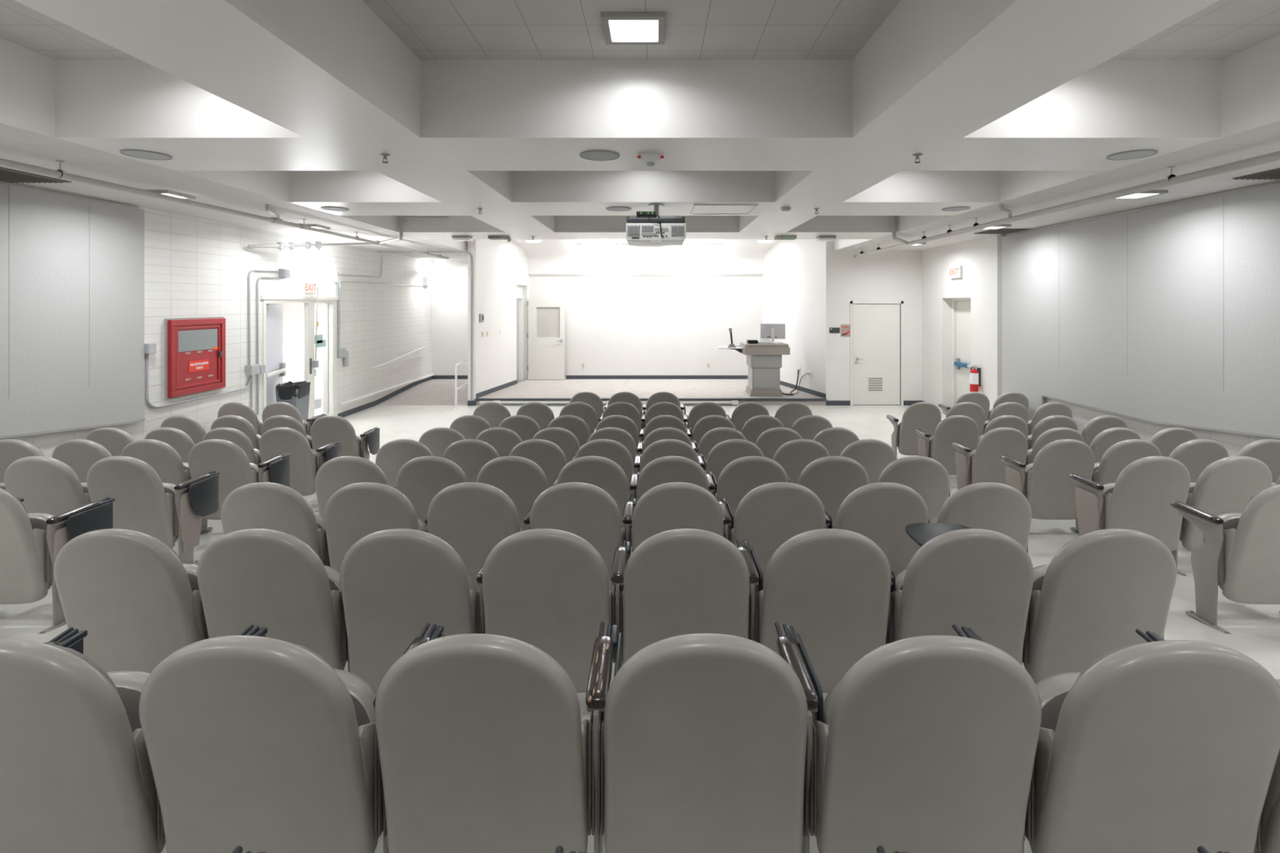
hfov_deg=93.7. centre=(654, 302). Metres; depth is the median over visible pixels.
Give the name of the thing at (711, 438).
chair
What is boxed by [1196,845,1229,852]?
chair
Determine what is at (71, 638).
chair
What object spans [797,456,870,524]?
chair
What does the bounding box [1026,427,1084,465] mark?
chair
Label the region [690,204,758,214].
access hatch
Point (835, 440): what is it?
chair
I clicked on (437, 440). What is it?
chair
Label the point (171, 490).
seat cushion
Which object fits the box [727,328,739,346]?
camera
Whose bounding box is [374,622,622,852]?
chair
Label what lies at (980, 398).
chair
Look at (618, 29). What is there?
diffuser
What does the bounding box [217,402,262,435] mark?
chair
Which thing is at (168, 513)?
chair
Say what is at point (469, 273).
cover
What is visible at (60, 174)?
pipe
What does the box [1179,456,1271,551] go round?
chair
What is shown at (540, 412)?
chair
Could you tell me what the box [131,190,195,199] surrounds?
recessed light
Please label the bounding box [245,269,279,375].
conduit
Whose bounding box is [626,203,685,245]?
projector
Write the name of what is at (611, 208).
ceiling speaker
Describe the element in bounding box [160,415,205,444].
chair
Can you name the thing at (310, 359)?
strike plate
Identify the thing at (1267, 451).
chair
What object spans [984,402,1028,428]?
chair
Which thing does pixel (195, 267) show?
wall
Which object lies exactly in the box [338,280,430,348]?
conduit
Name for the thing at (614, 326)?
wall
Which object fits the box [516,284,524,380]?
trim
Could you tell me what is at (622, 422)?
chair
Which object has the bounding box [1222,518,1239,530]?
seat cushion
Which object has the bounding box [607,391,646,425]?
chair
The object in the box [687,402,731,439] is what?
chair
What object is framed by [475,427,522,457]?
chair
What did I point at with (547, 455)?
chair
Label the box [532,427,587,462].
chair
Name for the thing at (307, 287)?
exit sign
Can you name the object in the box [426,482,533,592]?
chair
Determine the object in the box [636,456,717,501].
chair
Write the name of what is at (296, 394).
waste bin
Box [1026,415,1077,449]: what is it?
chair
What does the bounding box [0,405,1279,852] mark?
floor
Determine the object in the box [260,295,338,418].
trim
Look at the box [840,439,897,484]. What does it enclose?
chair
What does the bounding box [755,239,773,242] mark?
recessed light
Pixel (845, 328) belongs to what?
notice
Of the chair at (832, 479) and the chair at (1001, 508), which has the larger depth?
the chair at (832, 479)
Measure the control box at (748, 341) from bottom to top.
0.075 m
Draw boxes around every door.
[266,303,286,406]
[526,298,564,379]
[849,301,903,405]
[951,297,970,406]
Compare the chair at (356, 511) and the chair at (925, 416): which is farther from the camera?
the chair at (925, 416)
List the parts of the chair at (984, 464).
panel, armrest, seat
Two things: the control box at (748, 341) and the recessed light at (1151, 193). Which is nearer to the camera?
the recessed light at (1151, 193)
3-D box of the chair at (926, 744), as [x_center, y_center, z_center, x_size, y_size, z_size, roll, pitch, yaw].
[0.728,1.235,1.661,0.592,0.886,0.558,0,0,2]
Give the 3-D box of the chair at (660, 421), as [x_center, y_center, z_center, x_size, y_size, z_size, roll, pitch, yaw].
[0.163,1.727,7.087,0.592,0.886,0.558,0,0,0]
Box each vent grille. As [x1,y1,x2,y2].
[627,224,639,235]
[641,224,653,231]
[671,224,684,235]
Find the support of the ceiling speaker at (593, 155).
attached to the ceiling
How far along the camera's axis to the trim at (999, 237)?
9.71 m
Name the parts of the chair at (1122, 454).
seat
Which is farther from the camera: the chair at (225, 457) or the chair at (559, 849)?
the chair at (225, 457)
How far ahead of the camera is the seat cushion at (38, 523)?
3.51 m
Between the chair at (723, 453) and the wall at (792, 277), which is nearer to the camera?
the chair at (723, 453)
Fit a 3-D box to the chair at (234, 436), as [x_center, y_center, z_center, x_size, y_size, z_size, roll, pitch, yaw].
[-4.230,1.679,6.184,0.592,0.886,0.558,0,0,0]
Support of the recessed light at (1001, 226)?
in the ceiling
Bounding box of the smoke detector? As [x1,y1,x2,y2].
[780,207,791,211]
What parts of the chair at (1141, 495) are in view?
armrest, panel, seat, backrest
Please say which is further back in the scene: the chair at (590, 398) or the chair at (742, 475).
the chair at (590, 398)
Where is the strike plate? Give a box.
[309,358,311,373]
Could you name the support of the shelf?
attached to the lectern
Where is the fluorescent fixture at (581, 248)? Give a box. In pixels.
[576,244,724,253]
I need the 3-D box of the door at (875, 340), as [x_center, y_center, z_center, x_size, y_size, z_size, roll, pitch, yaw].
[4.690,1.070,12.668,1.120,2.200,0.105,0,0,0]
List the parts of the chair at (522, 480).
armrest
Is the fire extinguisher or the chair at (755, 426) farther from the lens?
the fire extinguisher
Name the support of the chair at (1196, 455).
on the floor
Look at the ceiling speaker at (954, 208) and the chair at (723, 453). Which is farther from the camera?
the ceiling speaker at (954, 208)
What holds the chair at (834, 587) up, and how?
on the floor
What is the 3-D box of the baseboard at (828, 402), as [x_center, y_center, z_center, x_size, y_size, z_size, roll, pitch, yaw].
[4.635,2.120,12.335,2.030,0.100,0.670,0,0,0]
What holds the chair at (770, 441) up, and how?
on the floor
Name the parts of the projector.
port plate, mount plate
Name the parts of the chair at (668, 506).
armrest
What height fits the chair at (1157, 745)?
0.886 m
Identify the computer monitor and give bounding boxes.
[760,323,785,343]
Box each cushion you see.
[29,518,47,530]
[43,643,120,697]
[82,486,88,493]
[116,687,141,732]
[163,486,174,494]
[186,573,199,591]
[284,640,335,671]
[328,577,339,591]
[349,693,369,727]
[1031,575,1044,591]
[1040,691,1068,732]
[1102,487,1113,495]
[1188,486,1194,493]
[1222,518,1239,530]
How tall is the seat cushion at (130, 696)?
0.261 m
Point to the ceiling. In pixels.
(293, 107)
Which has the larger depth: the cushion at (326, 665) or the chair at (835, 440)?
the chair at (835, 440)
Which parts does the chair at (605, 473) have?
armrest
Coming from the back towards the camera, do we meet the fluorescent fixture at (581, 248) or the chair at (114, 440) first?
the fluorescent fixture at (581, 248)
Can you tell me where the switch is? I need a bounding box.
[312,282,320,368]
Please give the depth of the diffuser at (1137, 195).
6.05 m
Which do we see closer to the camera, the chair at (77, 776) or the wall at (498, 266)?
the chair at (77, 776)
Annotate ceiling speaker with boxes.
[120,149,172,159]
[320,206,349,211]
[579,150,619,160]
[605,206,631,211]
[942,206,970,211]
[1106,149,1158,159]
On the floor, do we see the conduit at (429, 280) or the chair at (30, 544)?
the chair at (30, 544)
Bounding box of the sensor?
[637,152,663,166]
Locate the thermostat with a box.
[479,313,484,322]
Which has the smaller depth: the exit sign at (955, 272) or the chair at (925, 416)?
the chair at (925, 416)
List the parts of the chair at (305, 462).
backrest, seat, armrest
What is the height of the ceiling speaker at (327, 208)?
0.010 m
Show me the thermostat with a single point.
(481, 315)
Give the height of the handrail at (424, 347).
0.374 m
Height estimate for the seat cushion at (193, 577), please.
0.261 m
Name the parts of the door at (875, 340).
louvre plate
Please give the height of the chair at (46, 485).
0.886 m
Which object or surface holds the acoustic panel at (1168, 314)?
attached to the wall at (978, 259)
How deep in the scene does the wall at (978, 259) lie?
10.60 m
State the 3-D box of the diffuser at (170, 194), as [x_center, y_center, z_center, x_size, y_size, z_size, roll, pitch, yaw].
[-4.930,-1.088,6.030,0.280,0.012,0.280,0,0,0]
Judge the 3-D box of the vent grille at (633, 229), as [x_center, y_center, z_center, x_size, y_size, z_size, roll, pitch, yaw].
[-0.223,-0.775,6.407,0.129,0.120,0.008,0,0,0]
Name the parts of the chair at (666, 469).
armrest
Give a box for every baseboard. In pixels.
[337,376,432,417]
[432,375,747,379]
[467,379,516,405]
[779,380,826,398]
[826,400,937,406]
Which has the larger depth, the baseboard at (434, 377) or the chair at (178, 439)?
the baseboard at (434, 377)
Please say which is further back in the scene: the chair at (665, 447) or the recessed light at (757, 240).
the recessed light at (757, 240)
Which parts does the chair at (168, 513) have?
backrest, seat, panel, armrest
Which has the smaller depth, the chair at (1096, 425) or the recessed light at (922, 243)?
the chair at (1096, 425)
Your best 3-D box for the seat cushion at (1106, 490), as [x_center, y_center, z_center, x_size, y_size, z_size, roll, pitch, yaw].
[3.472,1.485,4.386,0.416,0.261,0.090,0,0,0]
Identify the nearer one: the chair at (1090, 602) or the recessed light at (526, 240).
the chair at (1090, 602)
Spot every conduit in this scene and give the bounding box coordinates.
[144,342,253,408]
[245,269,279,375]
[250,379,252,408]
[256,276,287,414]
[332,281,348,366]
[337,254,382,278]
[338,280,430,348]
[377,251,471,400]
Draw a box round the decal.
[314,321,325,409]
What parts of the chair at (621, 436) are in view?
armrest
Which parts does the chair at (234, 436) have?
seat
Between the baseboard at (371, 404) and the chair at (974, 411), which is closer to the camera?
the chair at (974, 411)
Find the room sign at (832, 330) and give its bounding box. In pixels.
[829,327,839,333]
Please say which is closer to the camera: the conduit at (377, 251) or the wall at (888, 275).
the conduit at (377, 251)
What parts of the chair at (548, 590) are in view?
armrest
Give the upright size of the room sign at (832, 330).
0.115 m
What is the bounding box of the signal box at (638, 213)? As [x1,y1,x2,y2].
[636,211,655,216]
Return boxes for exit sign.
[301,281,316,293]
[949,265,962,278]
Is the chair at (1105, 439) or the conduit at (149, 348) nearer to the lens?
the chair at (1105, 439)
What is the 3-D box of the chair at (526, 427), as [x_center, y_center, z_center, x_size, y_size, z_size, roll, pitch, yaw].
[-1.517,1.727,7.087,0.592,0.886,0.558,0,0,0]
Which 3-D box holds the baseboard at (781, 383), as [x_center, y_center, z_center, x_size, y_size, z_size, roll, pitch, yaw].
[3.230,1.977,14.284,0.012,0.100,3.320,0,0,-13]
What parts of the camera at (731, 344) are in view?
camera arm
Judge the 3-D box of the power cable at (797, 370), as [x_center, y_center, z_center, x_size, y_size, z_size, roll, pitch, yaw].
[3.137,1.787,13.456,0.824,0.484,0.370,0,0,-42]
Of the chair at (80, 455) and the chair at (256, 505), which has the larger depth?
the chair at (80, 455)
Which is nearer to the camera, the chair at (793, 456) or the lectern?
the chair at (793, 456)
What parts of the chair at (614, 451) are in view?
armrest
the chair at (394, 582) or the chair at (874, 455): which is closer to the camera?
the chair at (394, 582)
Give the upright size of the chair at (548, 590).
0.886 m
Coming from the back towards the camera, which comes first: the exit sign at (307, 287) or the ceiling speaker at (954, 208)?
the exit sign at (307, 287)
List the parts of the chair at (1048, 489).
panel, armrest, seat, backrest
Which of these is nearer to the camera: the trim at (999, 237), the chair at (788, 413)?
the chair at (788, 413)
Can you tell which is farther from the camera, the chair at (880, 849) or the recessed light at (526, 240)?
the recessed light at (526, 240)
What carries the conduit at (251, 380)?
attached to the wall at (195, 267)
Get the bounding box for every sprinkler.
[380,153,390,163]
[912,153,922,163]
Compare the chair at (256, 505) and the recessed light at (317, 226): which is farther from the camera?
the recessed light at (317, 226)
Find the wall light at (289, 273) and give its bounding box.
[278,268,337,281]
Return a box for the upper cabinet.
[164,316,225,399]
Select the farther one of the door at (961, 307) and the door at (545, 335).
the door at (545, 335)
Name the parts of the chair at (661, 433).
armrest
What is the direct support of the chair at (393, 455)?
on the floor
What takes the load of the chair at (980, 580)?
on the floor
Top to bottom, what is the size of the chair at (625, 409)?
0.886 m
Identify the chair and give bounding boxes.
[0,439,44,483]
[0,482,5,489]
[0,488,115,634]
[0,624,267,852]
[4,456,91,515]
[44,626,87,653]
[52,439,111,482]
[53,528,208,673]
[85,427,134,456]
[86,456,219,564]
[120,439,213,535]
[138,622,444,852]
[144,427,195,462]
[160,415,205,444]
[187,439,290,519]
[196,528,350,671]
[201,427,261,465]
[210,415,261,449]
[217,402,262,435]
[221,482,330,567]
[231,845,266,852]
[258,427,341,511]
[261,415,312,448]
[262,402,326,436]
[311,415,379,460]
[315,456,395,518]
[324,482,427,573]
[339,528,502,692]
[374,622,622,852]
[375,439,433,488]
[395,456,467,528]
[418,427,465,457]
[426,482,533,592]
[442,439,499,482]
[449,415,491,439]
[472,402,511,427]
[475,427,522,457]
[476,456,560,530]
[482,528,633,693]
[498,415,540,441]
[509,439,576,488]
[515,402,554,430]
[529,482,637,593]
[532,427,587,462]
[547,415,595,447]
[555,845,586,852]
[556,456,639,532]
[559,402,602,435]
[568,391,607,422]
[574,439,642,495]
[586,427,644,473]
[595,415,644,454]
[602,402,645,439]
[604,622,823,852]
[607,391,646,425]
[622,528,763,664]
[631,482,734,551]
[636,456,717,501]
[640,439,706,472]
[642,427,698,453]
[643,415,693,440]
[644,402,688,426]
[645,391,685,422]
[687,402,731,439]
[691,415,738,445]
[697,427,746,460]
[704,439,765,483]
[714,456,793,517]
[729,482,832,585]
[731,402,769,432]
[741,415,783,444]
[755,427,802,459]
[756,528,895,693]
[773,439,830,484]
[774,402,813,428]
[791,415,832,439]
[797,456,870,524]
[813,427,858,456]
[813,624,1041,852]
[832,482,929,577]
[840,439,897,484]
[876,845,908,852]
[877,456,950,521]
[886,402,941,457]
[890,523,1033,665]
[915,415,978,484]
[929,482,1031,552]
[937,391,989,422]
[945,402,985,436]
[951,427,1027,489]
[977,415,1028,442]
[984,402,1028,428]
[988,391,1028,417]
[1000,439,1094,538]
[1022,528,1177,684]
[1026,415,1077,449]
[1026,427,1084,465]
[1027,402,1072,435]
[1029,628,1279,852]
[1069,456,1190,576]
[1081,415,1127,446]
[1089,427,1140,462]
[1091,439,1161,485]
[1148,427,1197,457]
[1168,439,1228,482]
[1170,484,1279,634]
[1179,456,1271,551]
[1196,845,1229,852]
[1235,439,1279,483]
[1253,679,1279,852]
[1271,475,1279,486]
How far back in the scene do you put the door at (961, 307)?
11.53 m
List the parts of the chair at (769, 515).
armrest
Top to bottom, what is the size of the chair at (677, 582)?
0.886 m
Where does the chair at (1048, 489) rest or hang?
on the floor
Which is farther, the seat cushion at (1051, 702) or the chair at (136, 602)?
the chair at (136, 602)
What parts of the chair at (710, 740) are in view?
armrest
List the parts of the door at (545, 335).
vision panel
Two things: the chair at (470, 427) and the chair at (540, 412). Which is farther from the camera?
the chair at (540, 412)
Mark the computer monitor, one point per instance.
(767, 331)
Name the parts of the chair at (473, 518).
armrest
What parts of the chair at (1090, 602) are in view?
seat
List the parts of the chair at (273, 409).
backrest, armrest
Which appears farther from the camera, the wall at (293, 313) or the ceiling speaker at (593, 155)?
the wall at (293, 313)
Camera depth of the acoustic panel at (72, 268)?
5.99 m
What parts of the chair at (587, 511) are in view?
armrest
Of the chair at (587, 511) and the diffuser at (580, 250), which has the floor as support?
the chair at (587, 511)
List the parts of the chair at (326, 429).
backrest, armrest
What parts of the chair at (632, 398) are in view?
armrest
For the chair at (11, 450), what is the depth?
5.03 m
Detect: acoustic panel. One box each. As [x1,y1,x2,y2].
[0,183,145,439]
[1002,183,1279,439]
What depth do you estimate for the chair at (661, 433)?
5.92 m
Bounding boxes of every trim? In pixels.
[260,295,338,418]
[340,373,434,405]
[475,398,826,400]
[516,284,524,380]
[997,235,1005,397]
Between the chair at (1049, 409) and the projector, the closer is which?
the projector
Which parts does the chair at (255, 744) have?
seat, armrest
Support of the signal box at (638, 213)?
on the projector
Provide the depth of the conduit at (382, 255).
12.31 m
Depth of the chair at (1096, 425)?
6.83 m
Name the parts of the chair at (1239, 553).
armrest, seat, backrest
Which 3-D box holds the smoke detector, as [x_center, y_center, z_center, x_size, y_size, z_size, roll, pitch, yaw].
[1.520,-1.081,6.950,0.120,0.038,0.120,0,0,0]
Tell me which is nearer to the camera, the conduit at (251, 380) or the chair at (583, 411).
the chair at (583, 411)
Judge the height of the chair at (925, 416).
0.886 m
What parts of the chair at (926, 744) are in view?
seat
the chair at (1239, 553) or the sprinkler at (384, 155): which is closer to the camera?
the chair at (1239, 553)
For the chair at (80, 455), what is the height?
0.886 m
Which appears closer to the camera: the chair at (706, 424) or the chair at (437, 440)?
the chair at (437, 440)
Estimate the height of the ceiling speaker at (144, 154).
0.010 m
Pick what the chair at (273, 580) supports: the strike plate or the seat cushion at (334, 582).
the seat cushion at (334, 582)
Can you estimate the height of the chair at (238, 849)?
0.886 m
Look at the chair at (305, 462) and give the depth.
5.99 m
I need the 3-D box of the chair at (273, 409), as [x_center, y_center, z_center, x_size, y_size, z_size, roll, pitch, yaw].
[-4.807,1.727,7.989,0.592,0.886,0.558,0,0,0]
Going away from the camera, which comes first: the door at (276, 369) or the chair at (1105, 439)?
the chair at (1105, 439)
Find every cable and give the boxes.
[782,369,799,395]
[786,373,809,394]
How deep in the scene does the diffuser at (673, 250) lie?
14.93 m
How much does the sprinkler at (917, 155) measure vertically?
0.064 m
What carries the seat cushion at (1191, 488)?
on the chair at (1226, 485)
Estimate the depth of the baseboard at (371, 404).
12.93 m
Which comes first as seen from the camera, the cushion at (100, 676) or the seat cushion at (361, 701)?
the cushion at (100, 676)
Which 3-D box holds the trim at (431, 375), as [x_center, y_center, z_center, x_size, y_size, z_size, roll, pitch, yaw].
[-5.875,1.907,13.570,0.049,0.045,4.640,0,0,0]
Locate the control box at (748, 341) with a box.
[746,339,757,343]
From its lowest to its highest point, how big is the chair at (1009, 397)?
0.886 m
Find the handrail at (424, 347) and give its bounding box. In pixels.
[370,346,426,372]
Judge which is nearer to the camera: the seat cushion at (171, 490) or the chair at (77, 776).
the chair at (77, 776)
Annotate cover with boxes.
[469,273,470,399]
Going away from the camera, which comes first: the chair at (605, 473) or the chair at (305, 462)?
the chair at (605, 473)
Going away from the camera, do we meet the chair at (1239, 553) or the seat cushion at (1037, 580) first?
the seat cushion at (1037, 580)
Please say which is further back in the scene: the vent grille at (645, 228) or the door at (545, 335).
the door at (545, 335)
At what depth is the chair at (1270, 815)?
1.51 m
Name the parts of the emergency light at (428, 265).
globe, globe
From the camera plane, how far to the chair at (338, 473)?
4.13 m
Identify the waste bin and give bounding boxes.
[275,381,311,422]
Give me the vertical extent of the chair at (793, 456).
0.886 m
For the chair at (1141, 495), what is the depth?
4.21 m
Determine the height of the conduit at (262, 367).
2.062 m
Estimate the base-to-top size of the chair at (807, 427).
0.886 m
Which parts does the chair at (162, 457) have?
backrest, seat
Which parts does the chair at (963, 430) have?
panel, armrest, backrest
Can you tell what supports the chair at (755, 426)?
on the floor
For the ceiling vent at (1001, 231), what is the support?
in the ceiling
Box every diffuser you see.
[162,193,182,197]
[577,247,630,253]
[608,20,657,39]
[670,247,723,253]
[1120,193,1154,197]
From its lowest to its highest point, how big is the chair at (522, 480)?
0.886 m
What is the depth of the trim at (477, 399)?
12.65 m
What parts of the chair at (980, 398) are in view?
armrest, backrest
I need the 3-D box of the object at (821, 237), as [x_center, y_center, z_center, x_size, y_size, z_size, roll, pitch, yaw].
[2.825,-1.062,9.898,0.290,0.075,0.205,0,0,0]
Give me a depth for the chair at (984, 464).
6.00 m
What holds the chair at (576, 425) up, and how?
on the floor
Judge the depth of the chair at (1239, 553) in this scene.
3.35 m
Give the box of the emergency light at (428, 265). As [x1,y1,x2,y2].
[422,259,444,285]
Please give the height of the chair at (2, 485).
0.886 m
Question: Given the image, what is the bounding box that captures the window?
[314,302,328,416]
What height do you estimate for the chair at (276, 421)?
0.886 m
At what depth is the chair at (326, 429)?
6.88 m
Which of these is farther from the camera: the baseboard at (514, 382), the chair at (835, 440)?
the baseboard at (514, 382)
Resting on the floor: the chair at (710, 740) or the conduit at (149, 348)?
the chair at (710, 740)
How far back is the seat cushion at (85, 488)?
4.41 m
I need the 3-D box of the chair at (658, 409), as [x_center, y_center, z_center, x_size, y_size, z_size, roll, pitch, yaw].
[0.163,1.727,7.989,0.592,0.886,0.558,0,0,0]
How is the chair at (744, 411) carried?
on the floor
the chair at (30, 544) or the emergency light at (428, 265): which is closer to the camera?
the chair at (30, 544)
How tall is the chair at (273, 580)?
0.886 m
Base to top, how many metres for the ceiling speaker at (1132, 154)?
0.010 m
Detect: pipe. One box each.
[0,158,448,259]
[247,241,373,251]
[853,151,1279,257]
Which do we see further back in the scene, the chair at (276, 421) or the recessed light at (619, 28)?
the chair at (276, 421)
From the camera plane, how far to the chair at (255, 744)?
1.47 m
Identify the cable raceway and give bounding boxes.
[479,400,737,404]
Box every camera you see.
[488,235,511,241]
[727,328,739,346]
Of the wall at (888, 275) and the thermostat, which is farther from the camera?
the thermostat
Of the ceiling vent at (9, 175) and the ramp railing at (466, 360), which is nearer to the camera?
the ceiling vent at (9, 175)
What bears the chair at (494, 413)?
on the floor
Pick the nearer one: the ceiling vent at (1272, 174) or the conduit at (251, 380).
the ceiling vent at (1272, 174)
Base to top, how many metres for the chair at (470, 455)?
0.886 m
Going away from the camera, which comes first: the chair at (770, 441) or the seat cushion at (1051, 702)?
the seat cushion at (1051, 702)
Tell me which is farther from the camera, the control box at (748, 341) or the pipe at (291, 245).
the control box at (748, 341)
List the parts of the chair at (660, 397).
backrest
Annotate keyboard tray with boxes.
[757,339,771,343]
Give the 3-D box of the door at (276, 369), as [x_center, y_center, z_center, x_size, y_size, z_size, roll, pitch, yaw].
[-6.090,1.085,9.583,0.130,2.150,1.000,0,0,-15]
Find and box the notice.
[840,324,850,337]
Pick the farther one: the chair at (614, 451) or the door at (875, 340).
the door at (875, 340)
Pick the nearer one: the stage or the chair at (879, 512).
the chair at (879, 512)
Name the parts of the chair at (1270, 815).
backrest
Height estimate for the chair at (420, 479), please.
0.886 m
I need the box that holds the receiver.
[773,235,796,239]
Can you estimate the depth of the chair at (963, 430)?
6.89 m
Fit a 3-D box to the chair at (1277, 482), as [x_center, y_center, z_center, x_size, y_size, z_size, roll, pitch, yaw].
[4.640,1.501,4.379,0.592,0.886,0.558,0,0,0]
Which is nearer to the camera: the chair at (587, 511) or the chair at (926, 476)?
the chair at (587, 511)
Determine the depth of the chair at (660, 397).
8.64 m
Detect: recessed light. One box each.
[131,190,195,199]
[307,224,329,229]
[524,239,541,242]
[600,12,665,44]
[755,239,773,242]
[911,242,926,245]
[982,224,1011,229]
[1113,190,1168,199]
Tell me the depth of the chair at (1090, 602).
2.37 m
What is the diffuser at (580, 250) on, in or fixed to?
attached to the fluorescent fixture at (581, 248)
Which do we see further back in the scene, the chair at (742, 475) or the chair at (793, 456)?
the chair at (793, 456)
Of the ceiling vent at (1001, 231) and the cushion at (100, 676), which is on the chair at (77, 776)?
the cushion at (100, 676)
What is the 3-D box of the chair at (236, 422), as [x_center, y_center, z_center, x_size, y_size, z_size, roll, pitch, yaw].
[-4.807,1.727,7.087,0.592,0.886,0.558,0,0,0]
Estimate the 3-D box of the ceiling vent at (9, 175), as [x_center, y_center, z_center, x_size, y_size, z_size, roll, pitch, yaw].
[-5.575,-1.091,4.525,0.550,0.014,1.850,0,0,0]
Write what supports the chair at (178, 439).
on the floor
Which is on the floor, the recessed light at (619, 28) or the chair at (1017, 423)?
the chair at (1017, 423)
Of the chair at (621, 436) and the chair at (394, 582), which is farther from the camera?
the chair at (621, 436)
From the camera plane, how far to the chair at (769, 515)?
3.24 m
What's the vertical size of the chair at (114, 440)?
0.886 m
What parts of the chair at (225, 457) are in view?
backrest, seat, panel, armrest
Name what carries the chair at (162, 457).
on the floor
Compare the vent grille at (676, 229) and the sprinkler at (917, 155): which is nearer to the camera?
the sprinkler at (917, 155)
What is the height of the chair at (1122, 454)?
0.886 m
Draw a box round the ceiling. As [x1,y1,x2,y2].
[0,0,1279,276]
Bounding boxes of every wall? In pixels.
[0,181,431,457]
[266,302,304,383]
[431,261,875,382]
[467,239,528,400]
[762,239,833,392]
[822,250,922,405]
[922,181,1279,457]
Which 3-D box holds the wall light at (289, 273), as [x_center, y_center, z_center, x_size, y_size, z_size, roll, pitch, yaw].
[-5.840,-0.460,10.160,0.120,0.160,1.520,0,0,0]
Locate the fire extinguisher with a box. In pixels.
[969,364,980,391]
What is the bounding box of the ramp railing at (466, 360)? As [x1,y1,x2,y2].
[453,359,467,409]
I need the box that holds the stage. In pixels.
[376,378,826,405]
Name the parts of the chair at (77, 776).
backrest, seat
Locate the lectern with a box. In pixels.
[716,342,790,396]
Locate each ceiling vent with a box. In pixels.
[0,167,71,182]
[974,228,1031,234]
[1231,168,1279,179]
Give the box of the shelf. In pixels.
[716,346,742,348]
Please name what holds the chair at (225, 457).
on the floor
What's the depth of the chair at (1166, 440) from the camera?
5.93 m
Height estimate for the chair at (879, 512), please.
0.886 m
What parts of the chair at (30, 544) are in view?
backrest, seat, panel, armrest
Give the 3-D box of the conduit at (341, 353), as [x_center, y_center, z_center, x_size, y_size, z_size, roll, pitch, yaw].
[-5.870,0.404,11.050,0.059,1.615,0.838,0,0,0]

